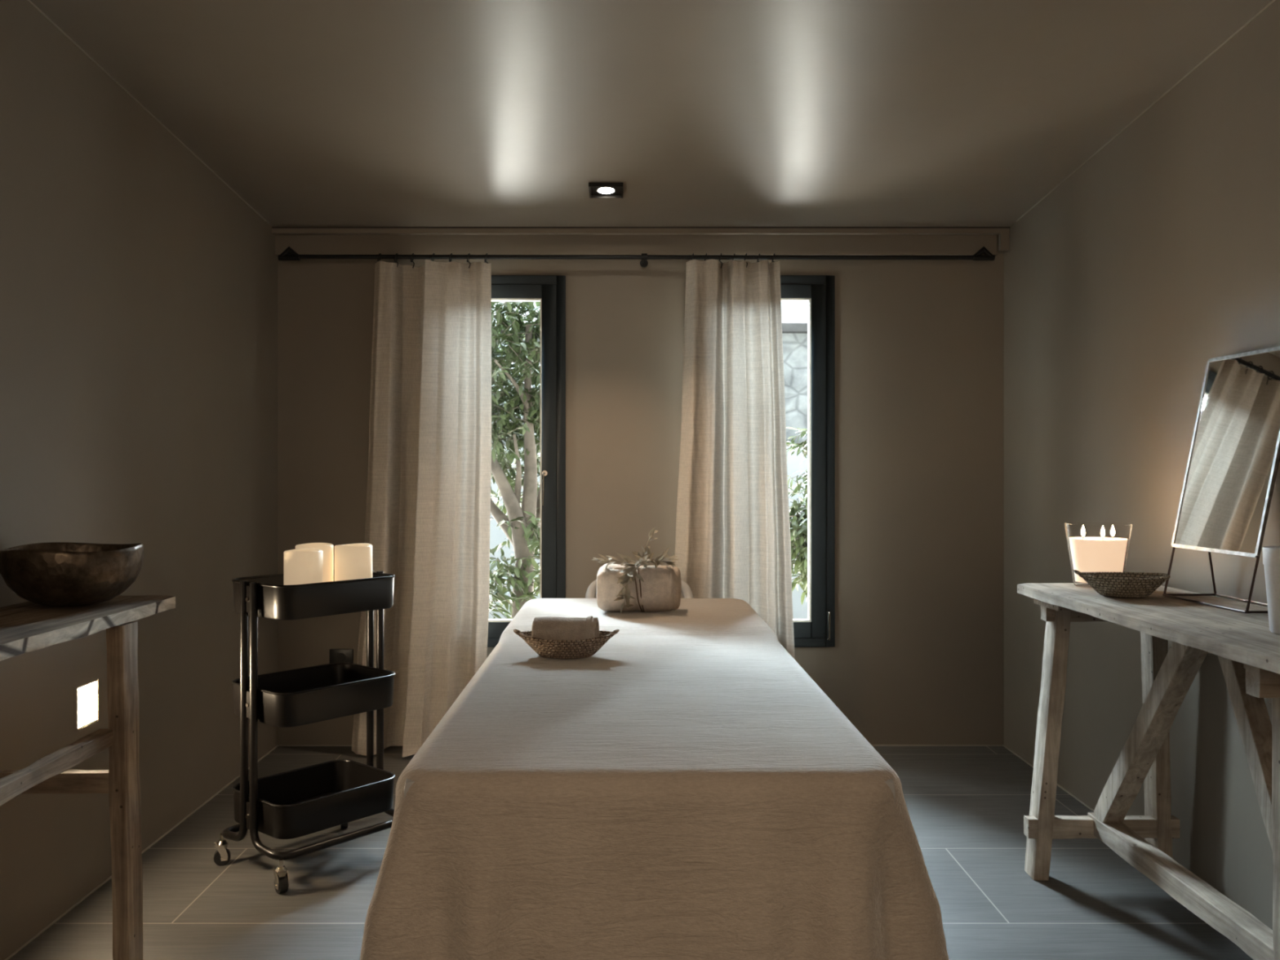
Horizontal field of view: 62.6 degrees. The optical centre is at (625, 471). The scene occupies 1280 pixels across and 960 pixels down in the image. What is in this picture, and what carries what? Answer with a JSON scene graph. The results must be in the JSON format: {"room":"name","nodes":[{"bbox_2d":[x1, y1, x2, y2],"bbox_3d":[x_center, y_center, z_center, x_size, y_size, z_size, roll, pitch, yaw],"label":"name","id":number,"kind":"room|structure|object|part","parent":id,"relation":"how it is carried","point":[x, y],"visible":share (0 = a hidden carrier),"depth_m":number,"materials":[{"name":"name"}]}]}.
{"room":"spa","nodes":[
{"label":"spa","id":0,"kind":"room"},
{"bbox_2d":[0,0,277,959],"bbox_3d":[-1.469,-0.295,0.980,0.200,2.750,6.760,0,0,0],"label":"wall","id":1,"kind":"structure","parent":0,"point":[139,290],"depth_m":2.84,"materials":[{"name":"beige paint"}]},
{"bbox_2d":[77,680,97,729],"bbox_3d":[-1.395,0.594,2.680,0.049,0.107,0.105,0,0,0],"label":"wall lamp","id":2,"kind":"object","parent":1,"relation":"attached to","point":[87,694],"visible":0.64,"depth_m":2.69,"materials":[{"name":"beige"}]},
{"bbox_2d":[4,745,278,959],"bbox_3d":[-1.367,1.078,0.970,0.004,0.004,6.340,0,0,0],"label":"baseboard","id":3,"kind":"structure","parent":1,"relation":"attached to","point":[274,748],"depth_m":2.75,"materials":[{"name":"beige"}]},
{"bbox_2d":[27,0,266,221],"bbox_3d":[-1.367,-1.201,0.900,0.003,0.505,6.200,0,0,0],"label":"trim","id":4,"kind":"structure","parent":1,"relation":"attached to","point":[29,1],"depth_m":2.92,"materials":[{"name":"beige paint"}]},
{"bbox_2d":[8,746,1253,959],"bbox_3d":[0.058,1.130,0.871,3.254,0.100,6.541,0,0,0],"label":"floor","id":5,"kind":"structure","parent":0,"point":[967,806],"depth_m":2.73,"materials":[{"name":"grey tile"}]},
{"bbox_2d":[0,595,175,959],"bbox_3d":[-1.209,0.687,1.774,0.318,0.786,1.447,0,0,0],"label":"wooden table","id":6,"kind":"object","parent":5,"relation":"on","point":[26,627],"visible":0.93,"depth_m":2.23,"materials":[{"name":"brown wood"}]},
{"bbox_3d":[-1.100,0.564,1.728,0.034,0.036,1.015,0,0,0],"label":"rail","id":7,"kind":"part","parent":6,"relation":"part of","materials":[{"name":"brown wood"}]},
{"bbox_2d":[0,542,143,606],"bbox_3d":[-1.213,0.227,2.310,0.282,0.130,0.282,0,0,0],"label":"bronze bowl","id":8,"kind":"object","parent":6,"relation":"on","point":[55,574],"visible":1,"depth_m":2.21,"materials":[{"name":"brown metal"}]},
{"bbox_3d":[-1.076,0.704,2.262,0.053,0.753,0.070,0,0,0],"label":"leg","id":9,"kind":"part","parent":6,"relation":"part of","materials":[{"name":"brown wood"}]},
{"bbox_2d":[213,569,395,893],"bbox_3d":[-0.870,0.687,2.946,0.344,0.788,0.442,0,0,41],"label":"trolley","id":10,"kind":"object","parent":5,"relation":"on","point":[299,802],"visible":0.92,"depth_m":2.84,"materials":[{"name":"black painted metal"},{"name":"chrome"},{"name":"black rubber"}]},
{"bbox_3d":[-0.997,0.915,2.795,0.026,0.070,0.008,0,0,41],"label":"bracket plate","id":11,"kind":"part","parent":10,"relation":"part of","materials":[{"name":"black metal"}]},
{"bbox_3d":[-0.997,0.620,2.795,0.026,0.070,0.008,0,0,41],"label":"bracket plate","id":12,"kind":"part","parent":10,"relation":"part of","materials":[{"name":"black metal"}]},
{"bbox_3d":[-0.997,0.340,2.795,0.026,0.070,0.008,0,0,41],"label":"bracket plate","id":13,"kind":"part","parent":10,"relation":"part of","materials":[{"name":"black metal"}]},
{"bbox_2d":[284,548,323,585],"bbox_3d":[-0.876,0.299,2.860,0.102,0.172,0.102,0,0,0],"label":"pillar candle","id":14,"kind":"object","parent":10,"relation":"on","point":[301,566],"visible":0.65,"depth_m":2.82,"materials":[{"name":"wax"}]},
{"bbox_2d":[231,760,395,839],"bbox_3d":[-0.869,0.912,2.945,0.426,0.092,0.436,0,0,0],"label":"tray","id":15,"kind":"object","parent":10,"relation":"on","point":[299,802],"depth_m":2.91,"materials":[{"name":"black metal"}]},
{"bbox_2d":[231,662,395,727],"bbox_3d":[-0.869,0.621,2.945,0.426,0.092,0.436,0,0,0],"label":"tray","id":16,"kind":"object","parent":10,"relation":"on","point":[296,697],"depth_m":2.86,"materials":[{"name":"black metal"}]},
{"bbox_2d":[231,569,395,620],"bbox_3d":[-0.869,0.341,2.945,0.426,0.092,0.436,0,0,0],"label":"tray","id":17,"kind":"object","parent":10,"relation":"on","point":[268,597],"depth_m":2.81,"materials":[{"name":"black metal"}]},
{"bbox_2d":[295,542,333,582],"bbox_3d":[-0.883,0.295,2.985,0.104,0.179,0.104,0,0,0],"label":"pillar candle","id":18,"kind":"object","parent":10,"relation":"on","point":[327,548],"visible":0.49,"depth_m":2.96,"materials":[{"name":"wax"}]},
{"bbox_2d":[334,543,372,581],"bbox_3d":[-0.774,0.296,2.990,0.105,0.177,0.105,0,0,0],"label":"pillar candle","id":19,"kind":"object","parent":10,"relation":"on","point":[352,561],"visible":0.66,"depth_m":2.94,"materials":[{"name":"wax"}]},
{"bbox_2d":[404,579,895,805],"bbox_3d":[0.037,0.737,2.789,0.778,0.693,2.288,0,0,0],"label":"massage table","id":20,"kind":"object","parent":5,"relation":"on","point":[591,592],"visible":0.16,"depth_m":3.86,"materials":[{"name":"grey plastic"}]},
{"bbox_2d":[360,598,949,959],"bbox_3d":[0.041,0.745,2.724,1.043,0.583,2.423,0,0,0],"label":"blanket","id":21,"kind":"object","parent":20,"relation":"on","point":[682,788],"visible":0.91,"depth_m":1.63,"materials":[{"name":"fabric"}]},
{"bbox_2d":[513,628,619,658],"bbox_3d":[-0.151,0.434,2.670,0.204,0.067,0.203,0,0,45],"label":"woven basket","id":22,"kind":"object","parent":21,"relation":"on","point":[553,649],"visible":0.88,"depth_m":2.61,"materials":[{"name":"brown wicker"}]},
{"bbox_3d":[-0.272,0.410,2.670,0.027,0.019,0.034,0,0,0],"label":"handle","id":23,"kind":"part","parent":22,"relation":"part of","materials":[{"name":"brown wicker"}]},
{"bbox_2d":[531,616,599,640],"bbox_3d":[-0.155,0.415,2.670,0.166,0.096,0.108,0,0,4],"label":"rolled towel","id":24,"kind":"object","parent":22,"relation":"in","point":[551,628],"visible":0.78,"depth_m":2.63,"materials":[{"name":"beige fabric"}]},
{"bbox_3d":[-0.030,0.410,2.670,0.027,0.019,0.034,0,0,0],"label":"handle","id":25,"kind":"part","parent":22,"relation":"part of","materials":[{"name":"brown wicker"}]},
{"bbox_2d":[596,563,681,612],"bbox_3d":[0.043,0.379,3.420,0.274,0.154,0.164,0,0,2],"label":"rolled towel","id":26,"kind":"object","parent":21,"relation":"on","point":[660,590],"visible":0.87,"depth_m":3.35,"materials":[{"name":"brown fabric"}]},
{"bbox_2d":[591,551,639,568],"bbox_3d":[-0.024,0.289,3.368,0.174,0.063,0.068,0,0,0],"label":"sprig","id":27,"kind":"object","parent":26,"relation":"on","point":[602,560],"visible":0.91,"depth_m":3.36,"materials":[{"name":"green plant"}]},
{"bbox_2d":[613,564,644,613],"bbox_3d":[0.009,0.369,3.327,0.101,0.161,0.065,0,0,-11],"label":"sprig","id":28,"kind":"object","parent":26,"relation":"on","point":[625,591],"visible":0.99,"depth_m":3.32,"materials":[{"name":"green plant"}]},
{"bbox_3d":[0.025,0.364,3.336,0.076,0.145,0.011,0,0,-37],"label":"stem","id":29,"kind":"part","parent":28,"relation":"part of","materials":[{"name":"green plant"}]},
{"bbox_2d":[613,554,649,583],"bbox_3d":[0.022,0.316,3.313,0.120,0.103,0.076,0,0,-11],"label":"sprig","id":30,"kind":"object","parent":26,"relation":"on","point":[629,566],"visible":1,"depth_m":3.32,"materials":[{"name":"green plant"}]},
{"bbox_2d":[632,527,657,557],"bbox_3d":[0.066,0.239,3.398,0.085,0.118,0.048,0,0,-10],"label":"sprig","id":31,"kind":"object","parent":26,"relation":"on","point":[652,531],"visible":0.94,"depth_m":3.40,"materials":[{"name":"green plant"}]},
{"bbox_2d":[635,545,678,568],"bbox_3d":[0.092,0.275,3.368,0.158,0.076,0.075,0,0,0],"label":"sprig","id":32,"kind":"object","parent":26,"relation":"on","point":[667,559],"visible":0.94,"depth_m":3.37,"materials":[{"name":"green plant"}]},
{"bbox_2d":[1017,582,1279,959],"bbox_3d":[1.270,0.696,2.169,0.416,0.773,1.498,0,0,0],"label":"trestle table","id":33,"kind":"object","parent":5,"relation":"on","point":[1247,651],"visible":0.94,"depth_m":2.47,"materials":[{"name":"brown wood"}]},
{"bbox_3d":[1.125,0.711,2.806,0.100,0.742,0.078,0,0,0],"label":"leg","id":34,"kind":"part","parent":33,"relation":"part of","materials":[{"name":"brown wood"}]},
{"bbox_3d":[1.282,0.372,2.800,0.345,0.054,0.042,0,0,0],"label":"rail","id":35,"kind":"part","parent":33,"relation":"part of","materials":[{"name":"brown wood"}]},
{"bbox_2d":[1064,522,1132,588],"bbox_3d":[1.262,0.224,2.815,0.166,0.168,0.166,0,0,0],"label":"jar candle","id":36,"kind":"object","parent":33,"relation":"on","point":[1088,554],"visible":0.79,"depth_m":2.77,"materials":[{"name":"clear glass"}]},
{"bbox_2d":[1073,569,1170,597],"bbox_3d":[1.229,0.276,2.600,0.183,0.063,0.181,0,0,-38],"label":"bowl","id":37,"kind":"object","parent":33,"relation":"on","point":[1119,584],"visible":1,"depth_m":2.56,"materials":[{"name":"brown wicker"}]},
{"bbox_3d":[1.124,0.254,2.611,0.027,0.019,0.034,0,0,6],"label":"handle","id":38,"kind":"part","parent":37,"relation":"part of","materials":[{"name":"brown wicker"}]},
{"bbox_3d":[1.413,0.711,2.805,0.068,0.740,0.081,0,0,0],"label":"leg","id":39,"kind":"part","parent":33,"relation":"part of","materials":[{"name":"brown wood"}]},
{"bbox_3d":[1.262,0.938,2.333,0.059,0.054,0.965,0,0,0],"label":"long rail","id":40,"kind":"part","parent":33,"relation":"part of","materials":[{"name":"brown wood"}]},
{"bbox_2d":[1162,346,1279,613],"bbox_3d":[1.403,0.015,2.449,0.136,0.588,0.330,0,0,-3],"label":"mirror","id":41,"kind":"object","parent":33,"relation":"on","point":[1233,460],"visible":0.94,"depth_m":2.44,"materials":[{"name":"metal"}]},
{"bbox_3d":[1.282,0.372,1.865,0.345,0.056,0.044,0,0,0],"label":"rail","id":42,"kind":"part","parent":33,"relation":"part of","materials":[{"name":"brown wood"}]},
{"bbox_2d":[1262,546,1279,634],"bbox_3d":[1.272,0.227,2.000,0.109,0.162,0.109,0,0,0],"label":"tumbler","id":43,"kind":"object","parent":33,"relation":"on","point":[1271,554],"visible":1,"depth_m":1.99,"materials":[{"name":"ceramic"}]},
{"bbox_3d":[1.180,0.711,1.859,0.043,0.739,0.081,0,0,0],"label":"leg","id":44,"kind":"part","parent":33,"relation":"part of","materials":[{"name":"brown wood"}]},
{"bbox_2d":[277,235,1004,744],"bbox_3d":[0.058,0.065,4.250,2.854,2.030,0.220,0,0,0],"label":"wall","id":45,"kind":"structure","parent":0,"point":[917,657],"depth_m":4.14,"materials":[{"name":"beige paint"}]},
{"bbox_2d":[329,648,353,663],"bbox_3d":[-1.117,0.733,4.134,0.092,0.068,0.012,0,0,0],"label":"wall socket","id":46,"kind":"object","parent":45,"relation":"attached to","point":[336,655],"visible":0.67,"depth_m":4.13,"materials":[{"name":"black plastic"}]},
{"bbox_2d":[335,653,346,662],"bbox_3d":[-1.117,0.733,4.129,0.040,0.040,0.002,0,0,0],"label":"outlet","id":47,"kind":"object","parent":46,"relation":"attached to","point":[340,657],"depth_m":4.13,"materials":[{"name":"black plastic"}]},
{"bbox_2d":[487,275,565,647],"bbox_3d":[-0.527,-0.039,4.139,0.580,1.459,0.101,0,0,0],"label":"window","id":48,"kind":"structure","parent":45,"relation":"in","point":[549,290],"depth_m":4.12,"materials":[{"name":"black metal"}]},
{"bbox_3d":[-0.317,0.065,4.104,0.022,0.136,0.031,0,0,0],"label":"handle","id":49,"kind":"part","parent":48,"relation":"part of","materials":[{"name":"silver metal"}]},
{"bbox_2d":[275,235,997,256],"bbox_3d":[0.040,-0.897,4.125,2.818,0.105,0.030,0,0,0],"label":"trim","id":50,"kind":"structure","parent":45,"relation":"attached to","point":[765,245],"depth_m":4.11,"materials":[{"name":"beige paint"}]},
{"bbox_2d":[277,246,995,267],"bbox_3d":[0.040,-0.828,4.065,2.740,0.067,0.088,0,0,0],"label":"curtain rod","id":51,"kind":"object","parent":45,"relation":"attached to","point":[988,255],"visible":1,"depth_m":4.03,"materials":[{"name":"black metal"}]},
{"bbox_2d":[351,253,491,757],"bbox_3d":[-0.780,0.121,4.032,0.536,1.904,0.192,0,0,0],"label":"curtain","id":52,"kind":"object","parent":51,"relation":"hanging from","point":[428,513],"visible":0.95,"depth_m":4.00,"materials":[{"name":"fabric"}]},
{"bbox_3d":[0.030,-0.820,4.035,2.680,0.021,0.017,0,0,0],"label":"rod","id":53,"kind":"part","parent":51,"relation":"part of","materials":[{"name":"black metal"}]},
{"bbox_2d":[673,253,795,659],"bbox_3d":[0.403,0.122,4.016,0.497,1.906,0.149,0,0,0],"label":"curtain","id":54,"kind":"object","parent":51,"relation":"hanging from","point":[732,540],"visible":0.73,"depth_m":4.00,"materials":[{"name":"fabric"}]},
{"bbox_2d":[271,228,1009,251],"bbox_3d":[0.057,-0.896,4.083,2.851,0.083,0.030,0,0,0],"label":"trim","id":55,"kind":"structure","parent":45,"relation":"attached to","point":[1003,234],"depth_m":4.07,"materials":[{"name":"beige paint"}]},
{"bbox_2d":[271,226,1009,228],"bbox_3d":[0.058,-0.942,4.085,2.854,0.008,0.026,0,0,0],"label":"trim","id":56,"kind":"structure","parent":45,"relation":"attached to","point":[272,227],"depth_m":4.07,"materials":[{"name":"grey paint"}]},
{"bbox_2d":[277,744,1004,746],"bbox_3d":[0.058,1.078,4.138,2.854,0.004,0.004,0,0,0],"label":"baseboard","id":57,"kind":"structure","parent":45,"relation":"attached to","point":[277,744],"depth_m":4.14,"materials":[{"name":"beige"}]},
{"bbox_2d":[780,275,835,647],"bbox_3d":[0.529,-0.039,4.139,0.580,1.459,0.102,0,0,0],"label":"window","id":58,"kind":"structure","parent":45,"relation":"in","point":[818,630],"depth_m":4.12,"materials":[{"name":"black metal"}]},
{"bbox_3d":[0.790,0.603,4.104,0.009,0.114,0.032,0,0,0],"label":"handle","id":59,"kind":"part","parent":58,"relation":"part of","materials":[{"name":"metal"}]},
{"bbox_2d":[30,0,1271,226],"bbox_3d":[0.058,-1.271,0.980,3.254,0.698,6.760,0,0,0],"label":"ceiling","id":60,"kind":"structure","parent":0,"point":[314,113],"depth_m":2.93,"materials":[{"name":"beige paint"}]},
{"bbox_2d":[588,182,622,198],"bbox_3d":[-0.069,-0.973,3.648,0.118,0.024,0.119,0,0,0],"label":"recessed light","id":61,"kind":"object","parent":60,"relation":"in","point":[597,189],"visible":1,"depth_m":3.65,"materials":[{"name":"black"}]},
{"bbox_3d":[-0.069,-0.972,3.648,0.058,0.001,0.058,0,-5,0],"label":"bulb","id":62,"kind":"part","parent":61,"relation":"part of","materials":[{"name":"white glass"}]},
{"bbox_2d":[1004,0,1279,930],"bbox_3d":[1.585,-0.295,0.980,0.200,2.750,6.760,0,0,0],"label":"wall","id":63,"kind":"structure","parent":0,"point":[1157,259],"depth_m":3.03,"materials":[{"name":"beige paint"}]},
{"bbox_2d":[1003,745,1093,812],"bbox_3d":[1.483,1.078,0.970,0.004,0.004,6.340,0,0,0],"label":"baseboard","id":64,"kind":"structure","parent":63,"relation":"attached to","point":[1009,749],"depth_m":3.58,"materials":[{"name":"beige"}]},
{"bbox_2d":[1016,0,1275,221],"bbox_3d":[1.484,-1.201,0.900,0.003,0.505,6.200,0,0,0],"label":"trim","id":65,"kind":"structure","parent":63,"relation":"attached to","point":[1272,1],"depth_m":2.91,"materials":[{"name":"beige paint"}]},
{"label":"outside","id":66,"kind":"structure","parent":0,"visible":0},
{"bbox_3d":[0.000,1.290,10.180,28.000,0.180,11.640,0,0,0],"label":"ground","id":67,"kind":"structure","parent":66,"visible":0},
{"bbox_2d":[488,301,540,618],"bbox_3d":[-0.609,-0.077,5.765,1.453,2.558,1.127,0,0,-10],"label":"tree","id":68,"kind":"object","parent":67,"relation":"on","point":[521,526],"visible":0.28,"depth_m":5.55,"materials":[{"name":"green plant"}]},
{"bbox_2d":[488,445,807,618],"bbox_3d":[0.000,0.510,7.650,18.000,1.381,0.200,0,0,0],"label":"wall","id":69,"kind":"structure","parent":67,"relation":"on","point":[497,537],"depth_m":7.55,"materials":[{"name":"white paint"}]},
{"bbox_2d":[491,322,807,445],"bbox_3d":[0.000,0.024,8.365,18.000,2.352,0.570,0,0,0],"label":"wall","id":70,"kind":"structure","parent":67,"relation":"on","point":[794,335],"depth_m":8.18,"materials":[{"name":"stone"}]},
{"bbox_2d":[786,426,807,605],"bbox_3d":[1.024,0.391,5.886,0.583,1.619,0.556,0,0,0],"label":"shrub","id":71,"kind":"object","parent":67,"relation":"on","point":[798,524],"visible":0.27,"depth_m":5.86,"materials":[{"name":"green plant"}]}
]}

